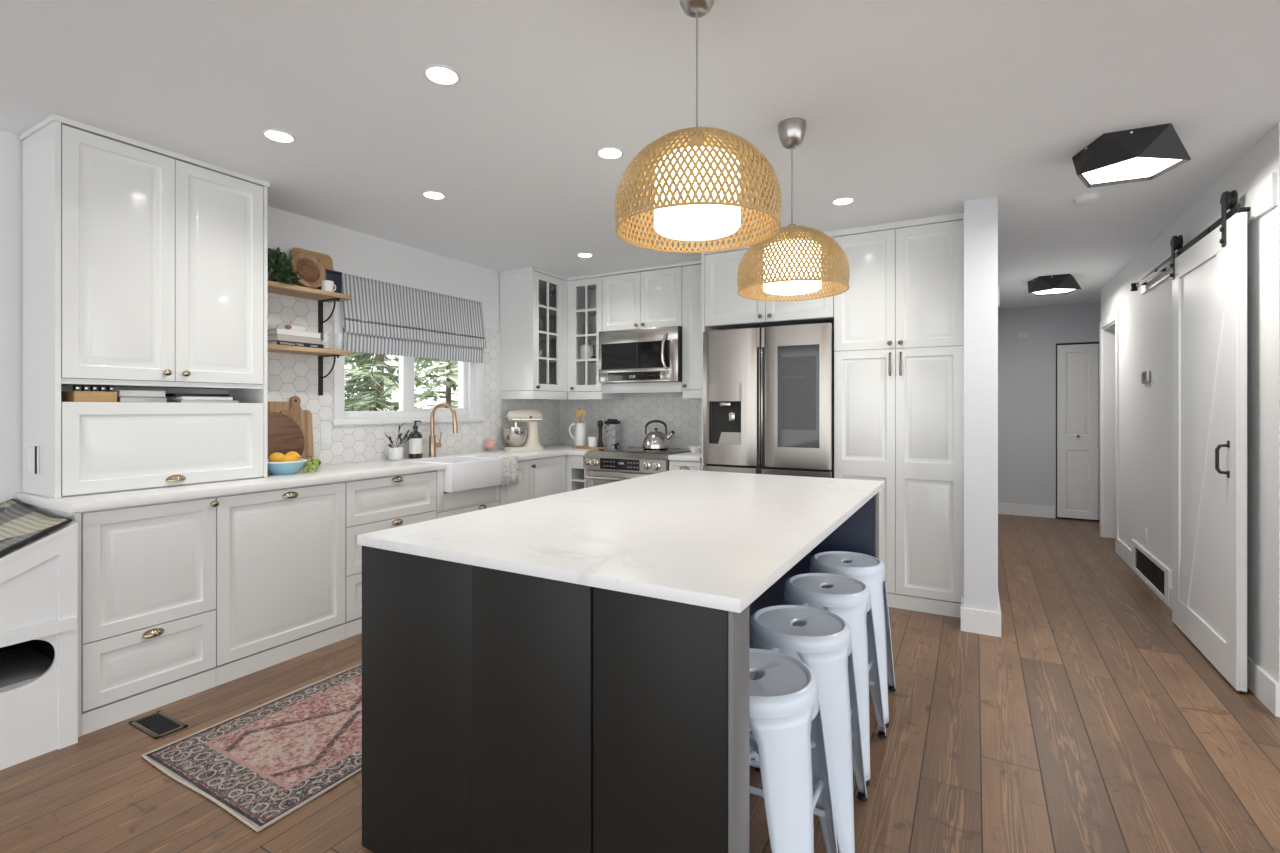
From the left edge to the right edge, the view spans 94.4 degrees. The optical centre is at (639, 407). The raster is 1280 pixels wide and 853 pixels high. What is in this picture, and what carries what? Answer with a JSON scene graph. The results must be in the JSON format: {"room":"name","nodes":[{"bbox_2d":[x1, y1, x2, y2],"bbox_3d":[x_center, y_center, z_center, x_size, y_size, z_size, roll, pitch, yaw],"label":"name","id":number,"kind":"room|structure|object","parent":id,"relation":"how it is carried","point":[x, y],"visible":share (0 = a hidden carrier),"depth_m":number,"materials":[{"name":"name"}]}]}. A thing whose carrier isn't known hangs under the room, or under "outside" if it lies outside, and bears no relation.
{"room":"kitchen","nodes":[
{"label":"kitchen","id":0,"kind":"room"},
{"bbox_2d":[0,646,53,691],"bbox_3d":[-2.481,1.131,2.177,0.438,0.271,0.450,0,0,29],"label":"cabinet opening","id":1,"kind":"object","parent":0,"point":[20,667],"depth_m":2.26,"materials":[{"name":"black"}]},
{"bbox_2d":[0,130,499,503],"bbox_3d":[-3.146,0.048,1.933,0.140,2.465,9.470,0,0,29],"label":"wall","id":2,"kind":"structure","parent":0,"point":[350,251],"depth_m":3.52,"materials":[{"name":"white paint"}]},
{"bbox_2d":[268,280,351,339],"bbox_3d":[-2.038,-0.564,3.510,0.222,0.275,0.582,0,0,29],"label":"wall shelf","id":3,"kind":"object","parent":2,"relation":"attached to","point":[322,296],"visible":0.84,"depth_m":3.57,"materials":[{"name":"brown wood"}]},
{"bbox_2d":[268,247,303,284],"bbox_3d":[-2.103,-0.793,3.369,0.246,0.245,0.258,0,0,29],"label":"trailing plant","id":4,"kind":"object","parent":3,"relation":"on","point":[276,262],"visible":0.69,"depth_m":3.36,"materials":[{"name":"green plant"}]},
{"bbox_2d":[291,252,325,287],"bbox_3d":[-1.984,-0.821,3.545,0.064,0.216,0.220,0,0,29],"label":"wooden plate","id":5,"kind":"object","parent":3,"relation":"on","point":[313,271],"visible":0.92,"depth_m":3.56,"materials":[{"name":"brown wood"}]},
{"bbox_2d":[290,247,332,288],"bbox_3d":[-2.026,-0.837,3.677,0.053,0.268,0.262,0,0,29],"label":"cutting board","id":6,"kind":"object","parent":3,"relation":"on","point":[326,260],"visible":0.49,"depth_m":3.71,"materials":[{"name":"brown wood"}]},
{"bbox_2d":[321,280,335,291],"bbox_3d":[-1.897,-0.735,3.609,0.082,0.067,0.072,0,0,-24],"label":"mug","id":7,"kind":"object","parent":3,"relation":"on","point":[327,285],"visible":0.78,"depth_m":3.58,"materials":[{"name":"white ceramic"}]},
{"bbox_2d":[319,269,341,293],"bbox_3d":[-1.931,-0.776,3.698,0.074,0.150,0.114,0,0,29],"label":"book","id":8,"kind":"object","parent":3,"relation":"on","point":[335,276],"visible":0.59,"depth_m":3.69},
{"bbox_2d":[268,344,351,394],"bbox_3d":[-2.038,-0.214,3.510,0.222,0.275,0.582,0,0,29],"label":"wall shelf","id":9,"kind":"object","parent":2,"relation":"attached to","point":[319,352],"visible":0.88,"depth_m":3.58,"materials":[{"name":"brown wood"}]},
{"bbox_2d":[268,340,323,348],"bbox_3d":[-2.054,-0.365,3.494,0.196,0.026,0.273,0,0,29],"label":"book","id":10,"kind":"object","parent":9,"relation":"on","point":[279,342],"visible":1,"depth_m":3.42,"materials":[{"name":"black paper"}]},
{"bbox_2d":[268,334,320,343],"bbox_3d":[-2.057,-0.396,3.490,0.185,0.036,0.255,0,0,29],"label":"book","id":11,"kind":"object","parent":10,"relation":"on","point":[271,337],"visible":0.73,"depth_m":3.42,"materials":[{"name":"white paper"}]},
{"bbox_2d":[268,328,319,337],"bbox_3d":[-2.057,-0.429,3.486,0.188,0.030,0.253,0,0,29],"label":"book","id":12,"kind":"object","parent":11,"relation":"on","point":[270,331],"visible":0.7,"depth_m":3.41,"materials":[{"name":"white paper"}]},
{"bbox_2d":[275,320,306,331],"bbox_3d":[-2.044,-0.479,3.486,0.141,0.070,0.172,0,0,29],"label":"butter dish","id":13,"kind":"object","parent":12,"relation":"on","point":[289,326],"visible":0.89,"depth_m":3.44,"materials":[{"name":"white ceramic"}]},
{"bbox_2d":[331,270,484,424],"bbox_3d":[-1.708,-0.388,4.446,0.163,1.005,1.362,0,0,29],"label":"window","id":14,"kind":"structure","parent":2,"relation":"in","point":[470,408],"depth_m":4.38,"materials":[{"name":"white paint"}]},
{"bbox_2d":[341,273,485,362],"bbox_3d":[-1.616,-0.621,4.388,0.066,0.508,1.267,0,0,29],"label":"blind","id":15,"kind":"object","parent":14,"relation":"attached to","point":[384,318],"visible":1,"depth_m":4.29,"materials":[{"name":"fabric"}]},
{"bbox_2d":[268,293,559,465],"bbox_3d":[-1.557,-0.152,4.595,0.008,1.045,3.070,0,0,29],"label":"backsplash","id":16,"kind":"structure","parent":2,"relation":"attached to","point":[289,375],"depth_m":3.98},
{"bbox_2d":[320,426,330,444],"bbox_3d":[-2.006,0.177,3.786,0.006,0.115,0.070,0,0,29],"label":"wall outlet","id":17,"kind":"object","parent":16,"relation":"attached to","point":[325,431],"visible":1,"depth_m":3.78,"materials":[{"name":"white paint"}]},
{"bbox_2d":[499,267,567,399],"bbox_3d":[-0.841,-0.628,5.444,0.400,1.112,0.856,0,0,29],"label":"upper cabinet","id":18,"kind":"object","parent":2,"relation":"attached to","point":[529,325],"visible":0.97,"depth_m":5.14,"materials":[{"name":"white paint"}]},
{"bbox_2d":[0,0,1279,308],"bbox_3d":[1.985,-1.255,1.176,10.100,0.140,13.200,0,0,29],"label":"ceiling","id":19,"kind":"structure","parent":0,"point":[911,109],"depth_m":2.28,"materials":[{"name":"paint"}]},
{"bbox_2d":[262,129,295,142],"bbox_3d":[-1.575,-1.183,2.589,0.128,0.005,0.128,0,0,29],"label":"recessed light","id":20,"kind":"object","parent":19,"relation":"in","point":[272,134],"visible":1,"depth_m":2.59,"materials":[{"name":"white paint"}]},
{"bbox_2d":[422,191,445,199],"bbox_3d":[-1.149,-1.183,3.307,0.128,0.005,0.128,0,0,29],"label":"recessed light","id":21,"kind":"object","parent":19,"relation":"in","point":[436,195],"visible":1,"depth_m":3.31,"materials":[{"name":"white paint"}]},
{"bbox_2d":[423,65,460,85],"bbox_3d":[-0.706,-1.183,2.114,0.128,0.005,0.128,0,0,29],"label":"recessed light","id":22,"kind":"object","parent":19,"relation":"in","point":[438,74],"visible":1,"depth_m":2.11,"materials":[{"name":"white paint"}]},
{"bbox_2d":[596,147,623,158],"bbox_3d":[-0.140,-1.183,2.761,0.128,0.005,0.128,0,0,29],"label":"recessed light","id":23,"kind":"object","parent":19,"relation":"in","point":[606,152],"visible":1,"depth_m":2.76,"materials":[{"name":"white paint"}]},
{"bbox_2d":[614,0,781,252],"bbox_3d":[0.157,-0.834,1.634,0.455,0.702,0.455,0,0,3],"label":"pendant lamp","id":24,"kind":"object","parent":19,"relation":"hanging from","point":[696,177],"visible":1,"depth_m":1.52,"materials":[{"name":"beige wicker"}]},
{"bbox_2d":[654,146,739,240],"bbox_3d":[0.157,-0.587,1.634,0.236,0.191,0.236,0,0,29],"label":"diffuser","id":25,"kind":"object","parent":24,"relation":"attached to","point":[699,222],"depth_m":1.55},
{"bbox_2d":[737,117,849,300],"bbox_3d":[0.635,-0.834,2.479,0.455,0.702,0.455,0,0,-44],"label":"pendant lamp","id":26,"kind":"object","parent":19,"relation":"hanging from","point":[792,263],"visible":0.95,"depth_m":2.37,"materials":[{"name":"beige wicker"}]},
{"bbox_2d":[763,239,820,294],"bbox_3d":[0.635,-0.587,2.479,0.236,0.191,0.236,0,0,12],"label":"diffuser","id":27,"kind":"object","parent":26,"relation":"attached to","point":[804,286],"depth_m":2.39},
{"bbox_2d":[831,197,854,204],"bbox_3d":[1.165,-1.183,3.403,0.128,0.005,0.128,0,0,29],"label":"recessed light","id":28,"kind":"object","parent":19,"relation":"in","point":[843,200],"visible":1,"depth_m":3.40,"materials":[{"name":"white paint"}]},
{"bbox_2d":[1028,274,1080,295],"bbox_3d":[3.804,-1.122,5.449,0.405,0.126,0.370,0,0,32],"label":"ceiling lamp","id":29,"kind":"object","parent":19,"relation":"attached to","point":[1062,283],"visible":1,"depth_m":5.34,"materials":[{"name":"metal"}]},
{"bbox_2d":[1073,193,1100,205],"bbox_3d":[2.516,-1.168,3.338,0.124,0.034,0.124,0,0,29],"label":"smoke detector","id":30,"kind":"object","parent":19,"relation":"attached to","point":[1091,198],"visible":1,"depth_m":3.31,"materials":[{"name":"white paint"}]},
{"bbox_2d":[1072,123,1190,187],"bbox_3d":[2.199,-1.122,2.668,0.405,0.126,0.370,0,0,29],"label":"ceiling lamp","id":31,"kind":"object","parent":19,"relation":"attached to","point":[1145,153],"visible":1,"depth_m":2.58,"materials":[{"name":"black metal"}]},
{"bbox_2d":[0,514,1279,852],"bbox_3d":[1.985,1.340,1.176,10.100,0.120,13.200,0,0,29],"label":"floor","id":32,"kind":"structure","parent":0,"point":[1093,723],"depth_m":2.19,"materials":[{"name":"brown wood"}]},
{"bbox_2d":[0,521,77,769],"bbox_3d":[-2.617,0.859,2.056,0.631,0.842,0.826,0,0,29],"label":"base cabinet","id":33,"kind":"object","parent":32,"relation":"on","point":[39,577],"visible":0.99,"depth_m":2.19,"materials":[{"name":"white paint"}]},
{"bbox_2d":[0,499,71,555],"bbox_3d":[-2.623,0.593,2.054,0.625,0.404,0.804,0,0,29],"label":"mat","id":34,"kind":"object","parent":33,"relation":"on","point":[20,524],"visible":1,"depth_m":2.28,"materials":[{"name":"grey fabric"}]},
{"bbox_2d":[22,497,218,736],"bbox_3d":[-2.299,0.844,2.639,0.600,0.872,0.490,0,0,29],"label":"base cabinet","id":35,"kind":"object","parent":32,"relation":"on","point":[147,573],"visible":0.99,"depth_m":2.48,"materials":[{"name":"white paint"}]},
{"bbox_2d":[16,444,591,512],"bbox_3d":[-1.414,0.387,4.052,0.773,0.037,3.857,0,0,29],"label":"countertop","id":36,"kind":"structure","parent":35,"relation":"on","point":[333,473],"depth_m":2.93,"materials":[{"name":"white stone"}]},
{"bbox_2d":[20,114,269,497],"bbox_3d":[-2.310,-0.408,2.842,0.400,1.551,0.843,0,0,29],"label":"cabinet","id":37,"kind":"object","parent":36,"relation":"on","point":[145,266],"visible":1,"depth_m":2.64,"materials":[{"name":"white paint"}]},
{"bbox_2d":[27,446,39,474],"bbox_3d":[-2.567,0.221,2.506,0.125,0.118,0.011,0,0,29],"label":"outlet","id":38,"kind":"object","parent":37,"relation":"attached to","point":[33,453],"visible":1,"depth_m":2.49,"materials":[{"name":"white paint"}]},
{"bbox_2d":[61,385,116,401],"bbox_3d":[-2.391,-0.057,2.570,0.168,0.078,0.142,0,0,29],"label":"spice rack","id":39,"kind":"object","parent":37,"relation":"in","point":[75,395],"visible":0.95,"depth_m":2.52,"materials":[{"name":"brown wood"}]},
{"bbox_2d":[117,397,166,402],"bbox_3d":[-2.354,-0.033,2.751,0.235,0.030,0.175,0,0,29],"label":"notebook","id":40,"kind":"object","parent":37,"relation":"in","point":[119,399],"visible":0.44,"depth_m":2.69,"materials":[{"name":"white paper"}]},
{"bbox_2d":[105,390,164,396],"bbox_3d":[-2.357,-0.063,2.751,0.230,0.029,0.172,0,0,29],"label":"notebook","id":41,"kind":"object","parent":40,"relation":"on","point":[120,393],"visible":0.71,"depth_m":2.68,"materials":[{"name":"white paper"}]},
{"bbox_2d":[167,400,238,402],"bbox_3d":[-2.218,-0.026,2.979,0.248,0.018,0.255,0,0,29],"label":"notebook","id":42,"kind":"object","parent":37,"relation":"in","point":[168,401],"visible":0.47,"depth_m":2.88,"materials":[{"name":"white paper"}]},
{"bbox_2d":[166,396,232,399],"bbox_3d":[-2.226,-0.045,2.973,0.240,0.017,0.223,0,0,29],"label":"notebook","id":43,"kind":"object","parent":42,"relation":"on","point":[170,397],"visible":0.71,"depth_m":2.88,"materials":[{"name":"white paper"}]},
{"bbox_2d":[165,393,228,396],"bbox_3d":[-2.248,-0.061,2.973,0.240,0.013,0.235,0,0,29],"label":"notebook","id":44,"kind":"object","parent":43,"relation":"on","point":[168,394],"visible":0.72,"depth_m":2.90,"materials":[{"name":"black paper"}]},
{"bbox_2d":[268,401,289,412],"bbox_3d":[-2.177,0.165,3.426,0.045,0.400,0.308,0,0,29],"label":"cutting board","id":45,"kind":"object","parent":36,"relation":"on","point":[273,406],"visible":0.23,"depth_m":3.50,"materials":[{"name":"brown wood"}]},
{"bbox_2d":[268,412,304,459],"bbox_3d":[-2.096,0.196,3.403,0.073,0.337,0.340,0,0,29],"label":"cutting board","id":46,"kind":"object","parent":36,"relation":"on","point":[285,435],"visible":0.31,"depth_m":3.44,"materials":[{"name":"brown wood"}]},
{"bbox_2d":[268,459,307,474],"bbox_3d":[-1.968,0.330,3.276,0.235,0.077,0.235,0,0,29],"label":"fruit bowl","id":47,"kind":"object","parent":36,"relation":"on","point":[291,467],"visible":0.68,"depth_m":3.21,"materials":[{"name":"blue ceramic"}]},
{"bbox_2d":[303,456,318,472],"bbox_3d":[-1.857,0.319,3.356,0.080,0.096,0.078,0,0,1],"label":"grapes","id":48,"kind":"object","parent":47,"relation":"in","point":[313,465],"visible":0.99,"depth_m":3.34,"materials":[{"name":"green plant"}]},
{"bbox_2d":[280,396,313,467],"bbox_3d":[-2.069,0.147,3.571,0.054,0.435,0.190,0,0,29],"label":"paddle board","id":49,"kind":"object","parent":36,"relation":"on","point":[303,418],"visible":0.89,"depth_m":3.60,"materials":[{"name":"brown wood"}]},
{"bbox_2d":[385,422,417,460],"bbox_3d":[-1.690,0.235,4.150,0.144,0.266,0.226,0,0,29],"label":"plant pot","id":50,"kind":"object","parent":36,"relation":"on","point":[394,453],"visible":1,"depth_m":4.13,"materials":[{"name":"white ceramic"}]},
{"bbox_2d":[408,421,422,458],"bbox_3d":[-1.629,0.231,4.303,0.097,0.274,0.097,0,0,29],"label":"soap bottle","id":51,"kind":"object","parent":36,"relation":"on","point":[415,444],"visible":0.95,"depth_m":4.27,"materials":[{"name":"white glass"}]},
{"bbox_2d":[428,402,457,456],"bbox_3d":[-1.455,0.163,4.398,0.255,0.410,0.063,0,0,16],"label":"kitchen faucet","id":52,"kind":"object","parent":36,"relation":"on","point":[432,438],"visible":0.98,"depth_m":4.40,"materials":[{"name":"brown metal"}]},
{"bbox_2d":[403,455,501,492],"bbox_3d":[-1.322,0.461,4.186,0.484,0.195,0.478,0,0,29],"label":"sink","id":53,"kind":"object","parent":36,"relation":"in","point":[461,473],"visible":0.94,"depth_m":4.07,"materials":[{"name":"ceramic"}]},
{"bbox_2d":[477,454,517,485],"bbox_3d":[-1.065,0.467,4.430,0.268,0.215,0.186,0,0,29],"label":"tea towel","id":54,"kind":"object","parent":36,"relation":"hanging from","point":[509,462],"visible":1,"depth_m":4.38,"materials":[{"name":"fabric"}]},
{"bbox_2d":[503,409,543,450],"bbox_3d":[-1.016,0.191,5.174,0.354,0.354,0.236,0,0,-14],"label":"stand mixer","id":55,"kind":"object","parent":36,"relation":"on","point":[515,436],"visible":1,"depth_m":5.13,"materials":[{"name":"beige metal"}]},
{"bbox_2d":[503,427,526,446],"bbox_3d":[-1.083,0.256,5.145,0.211,0.160,0.211,0,0,-24],"label":"bowl","id":56,"kind":"object","parent":55,"relation":"on","point":[513,436],"depth_m":5.07,"materials":[{"name":"silver metal"}]},
{"bbox_2d":[571,445,606,449],"bbox_3d":[-0.448,0.359,5.350,0.379,0.018,0.211,0,0,40],"label":"wooden tray","id":57,"kind":"object","parent":36,"relation":"on","point":[586,446],"visible":0.69,"depth_m":5.25,"materials":[{"name":"brown wood"}]},
{"bbox_2d":[569,423,586,445],"bbox_3d":[-0.565,0.246,5.457,0.151,0.207,0.112,0,0,29],"label":"jug","id":58,"kind":"object","parent":57,"relation":"on","point":[580,438],"visible":1,"depth_m":5.40,"materials":[{"name":"white ceramic"}]},
{"bbox_2d":[604,419,619,447],"bbox_3d":[-0.254,0.237,5.450,0.119,0.262,0.096,0,0,29],"label":"tin canister","id":59,"kind":"object","parent":36,"relation":"on","point":[612,426],"visible":0.96,"depth_m":5.41,"materials":[{"name":"grey metal"}]},
{"bbox_2d":[128,710,187,738],"bbox_3d":[-1.942,1.277,2.390,0.237,0.006,0.108,0,0,29],"label":"floor vent","id":60,"kind":"object","parent":32,"relation":"in","point":[159,724],"visible":1,"depth_m":2.38,"materials":[{"name":"grey metal"}]},
{"bbox_2d":[142,663,361,831],"bbox_3d":[-1.007,1.274,2.828,0.785,0.010,1.963,0,0,29],"label":"runner rug","id":61,"kind":"object","parent":32,"relation":"on","point":[263,763],"visible":0.39,"depth_m":2.18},
{"bbox_2d":[214,481,344,685],"bbox_3d":[-2.020,0.844,3.133,0.590,0.872,0.644,0,0,29],"label":"dishwasher","id":62,"kind":"object","parent":32,"relation":"on","point":[280,553],"visible":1,"depth_m":2.96,"materials":[{"name":"white paint"}]},
{"bbox_2d":[344,471,435,638],"bbox_3d":[-1.705,0.844,3.690,0.590,0.872,0.636,0,0,29],"label":"base cabinet","id":63,"kind":"object","parent":32,"relation":"on","point":[387,502],"visible":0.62,"depth_m":3.44,"materials":[{"name":"white paint"}]},
{"bbox_2d":[435,470,499,518],"bbox_3d":[-1.403,0.844,4.225,0.590,0.872,0.592,0,0,29],"label":"base cabinet","id":64,"kind":"object","parent":32,"relation":"on","point":[447,504],"visible":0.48,"depth_m":4.04,"materials":[{"name":"white paint"}]},
{"bbox_2d":[499,456,565,505],"bbox_3d":[-1.056,0.844,4.835,0.596,0.872,0.810,0,0,29],"label":"base cabinet","id":65,"kind":"object","parent":32,"relation":"on","point":[541,477],"visible":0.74,"depth_m":4.72,"materials":[{"name":"white paint"}]},
{"bbox_2d":[566,455,588,491],"bbox_3d":[-0.384,0.844,5.301,0.208,0.872,0.657,0,0,29],"label":"open shelf unit","id":66,"kind":"object","parent":32,"relation":"on","point":[575,472],"visible":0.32,"depth_m":5.05,"materials":[{"name":"white paint"}]},
{"bbox_2d":[357,469,884,852],"bbox_3d":[0.192,0.824,2.345,1.188,0.912,2.098,0,0,29],"label":"kitchen island","id":67,"kind":"object","parent":32,"relation":"on","point":[566,672],"visible":0.95,"depth_m":1.47,"materials":[{"name":"wood"}]},
{"bbox_2d":[357,469,884,612],"bbox_3d":[0.204,0.382,2.338,1.159,0.028,2.098,0,0,29],"label":"island countertop","id":68,"kind":"structure","parent":67,"relation":"on","point":[710,539],"depth_m":1.73,"materials":[{"name":"white stone"}]},
{"bbox_2d":[583,446,690,487],"bbox_3d":[0.023,0.820,5.022,0.764,0.921,0.747,0,0,29],"label":"range","id":69,"kind":"object","parent":32,"relation":"on","point":[607,465],"visible":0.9,"depth_m":4.79,"materials":[{"name":"metal"}]},
{"bbox_2d":[590,446,690,454],"bbox_3d":[0.056,0.372,5.080,0.764,0.025,0.612,0,0,29],"label":"cooktop","id":70,"kind":"object","parent":69,"relation":"in","point":[625,449],"depth_m":4.96,"materials":[{"name":"metal"}]},
{"bbox_2d":[642,420,674,449],"bbox_3d":[0.139,0.233,5.113,0.236,0.252,0.233,0,0,44],"label":"kettle","id":71,"kind":"object","parent":69,"relation":"on","point":[654,440],"visible":1,"depth_m":5.04,"materials":[{"name":"metal"}]},
{"bbox_2d":[669,460,700,470],"bbox_3d":[0.495,0.844,4.791,0.268,0.872,0.680,0,0,29],"label":"base cabinet","id":72,"kind":"object","parent":32,"relation":"on","point":[673,464],"visible":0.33,"depth_m":4.51,"materials":[{"name":"white paint"}]},
{"bbox_2d":[668,452,700,461],"bbox_3d":[0.499,0.387,4.796,0.270,0.037,0.679,0,0,29],"label":"countertop","id":73,"kind":"structure","parent":72,"relation":"on","point":[688,456],"depth_m":4.53,"materials":[{"name":"white stone"}]},
{"bbox_2d":[701,231,833,470],"bbox_3d":[1.032,0.048,4.484,0.962,2.464,0.686,0,0,29],"label":"tall cabinet","id":74,"kind":"object","parent":32,"relation":"on","point":[722,308],"visible":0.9,"depth_m":4.33,"materials":[{"name":"white paint"}]},
{"bbox_2d":[703,323,833,477],"bbox_3d":[1.031,0.361,4.438,0.914,1.838,0.737,0,0,29],"label":"refrigerator","id":75,"kind":"object","parent":32,"relation":"on","point":[768,392],"visible":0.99,"depth_m":4.10,"materials":[{"name":"silver metal"}]},
{"bbox_2d":[749,648,837,852],"bbox_3d":[0.292,0.974,1.506,0.372,0.613,0.372,0,0,29],"label":"metal stool","id":76,"kind":"object","parent":32,"relation":"on","point":[786,721],"visible":0.44,"depth_m":1.36,"materials":[{"name":"white metal"}]},
{"bbox_2d":[749,605,867,852],"bbox_3d":[0.500,0.974,1.865,0.372,0.613,0.372,0,0,27],"label":"metal stool","id":77,"kind":"object","parent":32,"relation":"on","point":[823,642],"visible":0.66,"depth_m":1.72,"materials":[{"name":"white metal"}]},
{"bbox_2d":[783,573,886,785],"bbox_3d":[0.710,0.974,2.252,0.372,0.613,0.372,0,0,32],"label":"metal stool","id":78,"kind":"object","parent":32,"relation":"on","point":[848,598],"visible":0.58,"depth_m":2.14,"materials":[{"name":"white metal"}]},
{"bbox_2d":[809,551,895,727],"bbox_3d":[0.912,0.974,2.615,0.372,0.613,0.372,0,0,28],"label":"metal stool","id":79,"kind":"object","parent":32,"relation":"on","point":[870,570],"visible":0.53,"depth_m":2.49,"materials":[{"name":"white metal"}]},
{"bbox_2d":[834,212,963,617],"bbox_3d":[1.787,0.048,4.058,0.769,2.464,0.686,0,0,29],"label":"pantry cabinet","id":80,"kind":"object","parent":32,"relation":"on","point":[899,321],"visible":0.94,"depth_m":3.75,"materials":[{"name":"white paint"}]},
{"bbox_2d":[964,196,997,611],"bbox_3d":[3.033,0.048,5.310,0.167,2.465,4.470,0,0,29],"label":"wall","id":81,"kind":"structure","parent":0,"point":[980,215],"depth_m":3.37,"materials":[{"name":"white paint"}]},
{"bbox_2d":[961,592,1000,636],"bbox_3d":[3.028,1.214,5.304,0.199,0.132,4.486,0,0,29],"label":"baseboard","id":82,"kind":"structure","parent":81,"relation":"attached to","point":[977,621],"depth_m":3.35,"materials":[{"name":"white paint"}]},
{"bbox_2d":[998,302,1100,517],"bbox_3d":[5.240,0.048,6.688,2.655,2.465,0.100,0,0,29],"label":"wall","id":83,"kind":"structure","parent":0,"point":[1026,367],"depth_m":6.99,"materials":[{"name":"grey paint"}]},
{"bbox_2d":[998,503,1053,517],"bbox_3d":[4.507,1.214,7.036,0.673,0.132,0.015,0,0,29],"label":"baseboard","id":84,"kind":"structure","parent":83,"relation":"attached to","point":[1003,508],"depth_m":7.00,"materials":[{"name":"white paint"}]},
{"bbox_2d":[1056,342,1099,521],"bbox_3d":[5.140,0.270,6.643,0.785,2.020,0.076,0,0,29],"label":"door","id":85,"kind":"structure","parent":83,"relation":"in","point":[1077,364],"depth_m":6.73,"materials":[{"name":"white paint"}]},
{"bbox_2d":[1101,122,1279,683],"bbox_3d":[3.696,0.048,4.183,0.120,2.465,4.020,0,0,29],"label":"wall","id":86,"kind":"structure","parent":0,"point":[1145,321],"depth_m":3.08,"materials":[{"name":"white paint"}]},
{"bbox_2d":[1100,311,1118,552],"bbox_3d":[4.451,0.215,5.537,0.135,2.130,0.840,0,0,29],"label":"door frame","id":87,"kind":"structure","parent":86,"relation":"in","point":[1109,327],"depth_m":5.83,"materials":[{"name":"white paint"}]},
{"bbox_2d":[1141,371,1150,383],"bbox_3d":[3.709,-0.220,4.348,0.020,0.090,0.180,0,0,29],"label":"thermostat","id":88,"kind":"object","parent":86,"relation":"attached to","point":[1146,375],"visible":1,"depth_m":4.32,"materials":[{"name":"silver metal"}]},
{"bbox_2d":[1131,539,1171,606],"bbox_3d":[3.654,1.163,4.253,0.020,0.235,1.030,0,0,29],"label":"air vent","id":89,"kind":"object","parent":86,"relation":"in","point":[1151,570],"visible":0.94,"depth_m":4.19,"materials":[{"name":"metal"}]},
{"bbox_2d":[1135,548,1163,594],"bbox_3d":[3.658,1.163,4.251,0.012,0.165,0.850,0,0,29],"label":"grille","id":90,"kind":"object","parent":89,"relation":"attached to","point":[1146,567],"depth_m":4.24,"materials":[{"name":"black metal"}]},
{"bbox_2d":[1130,190,1250,693],"bbox_3d":[3.177,0.135,3.537,0.111,2.290,2.041,0,0,29],"label":"barn door","id":91,"kind":"structure","parent":86,"relation":"in","point":[1209,279],"depth_m":2.94,"materials":[{"name":"white paint"}]},
{"bbox_2d":[1117,538,1279,716],"bbox_3d":[5.636,1.214,2.572,5.116,0.132,3.156,0,0,29],"label":"baseboard","id":92,"kind":"structure","parent":86,"relation":"attached to","point":[1260,683],"depth_m":2.60,"materials":[{"name":"white paint"}]},
{"bbox_2d":[1141,172,1277,294],"bbox_3d":[3.208,-0.913,3.460,0.018,0.137,2.260,0,0,29],"label":"barn door rail","id":93,"kind":"object","parent":86,"relation":"attached to","point":[1263,197],"depth_m":2.66,"materials":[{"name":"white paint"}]},
{"bbox_3d":[0.771,0.048,5.100,3.565,2.465,0.100,0,0,29],"label":"wall","id":94,"kind":"structure","parent":0,"visible":0},
{"bbox_2d":[568,273,622,399],"bbox_3d":[-0.416,-0.628,5.469,0.373,1.112,0.396,0,0,29],"label":"upper cabinet","id":95,"kind":"object","parent":94,"relation":"attached to","point":[584,292],"visible":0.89,"depth_m":5.39,"materials":[{"name":"white paint"}]},
{"bbox_2d":[579,343,595,358],"bbox_3d":[-0.482,-0.520,5.510,0.162,0.155,0.162,0,0,29],"label":"canister","id":96,"kind":"object","parent":95,"relation":"in","point":[581,347],"visible":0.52,"depth_m":5.44,"materials":[{"name":"white ceramic"}]},
{"bbox_2d":[560,393,700,447],"bbox_3d":[-0.003,0.065,5.475,1.831,0.610,0.008,0,0,29],"label":"backsplash","id":97,"kind":"structure","parent":94,"relation":"attached to","point":[681,416],"depth_m":5.47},
{"bbox_2d":[602,263,682,393],"bbox_3d":[0.086,-0.654,5.186,0.776,1.059,0.396,0,0,29],"label":"upper cabinet","id":98,"kind":"object","parent":94,"relation":"attached to","point":[646,297],"visible":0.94,"depth_m":5.03,"materials":[{"name":"white paint"}]},
{"bbox_2d":[599,326,681,382],"bbox_3d":[0.067,-0.439,5.149,0.768,0.449,0.477,0,0,29],"label":"microwave","id":99,"kind":"object","parent":98,"relation":"attached to","point":[644,355],"visible":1,"depth_m":4.97,"materials":[{"name":"silver metal"}]},
{"bbox_2d":[682,260,700,398],"bbox_3d":[0.556,-0.628,4.920,0.300,1.112,0.396,0,0,29],"label":"upper cabinet","id":100,"kind":"object","parent":94,"relation":"attached to","point":[691,270],"visible":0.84,"depth_m":4.81,"materials":[{"name":"white paint"}]},
{"label":"outside","id":101,"kind":"structure","parent":0,"visible":0},
{"bbox_3d":[-5.958,1.680,9.683,12.100,0.200,17.000,0,0,29],"label":"ground","id":102,"kind":"structure","parent":101,"visible":0},
{"bbox_2d":[345,352,437,410],"bbox_3d":[-3.518,-1.044,7.737,2.714,5.250,2.315,0,0,-41],"label":"tree","id":103,"kind":"object","parent":102,"relation":"on","point":[369,397],"visible":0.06,"depth_m":7.53,"materials":[{"name":"green plant"}]},
{"bbox_2d":[345,352,457,410],"bbox_3d":[-6.163,-1.657,13.251,4.033,6.476,4.468,0,0,12],"label":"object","id":104,"kind":"object","parent":102,"relation":"on","point":[395,358],"visible":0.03,"depth_m":13.14,"materials":[{"name":"green plant"}]},
{"bbox_2d":[384,355,457,410],"bbox_3d":[-3.499,-1.207,10.948,2.507,5.576,2.552,0,0,-28],"label":"tree","id":105,"kind":"object","parent":102,"relation":"on","point":[451,372],"visible":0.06,"depth_m":10.74,"materials":[{"name":"green plant"}]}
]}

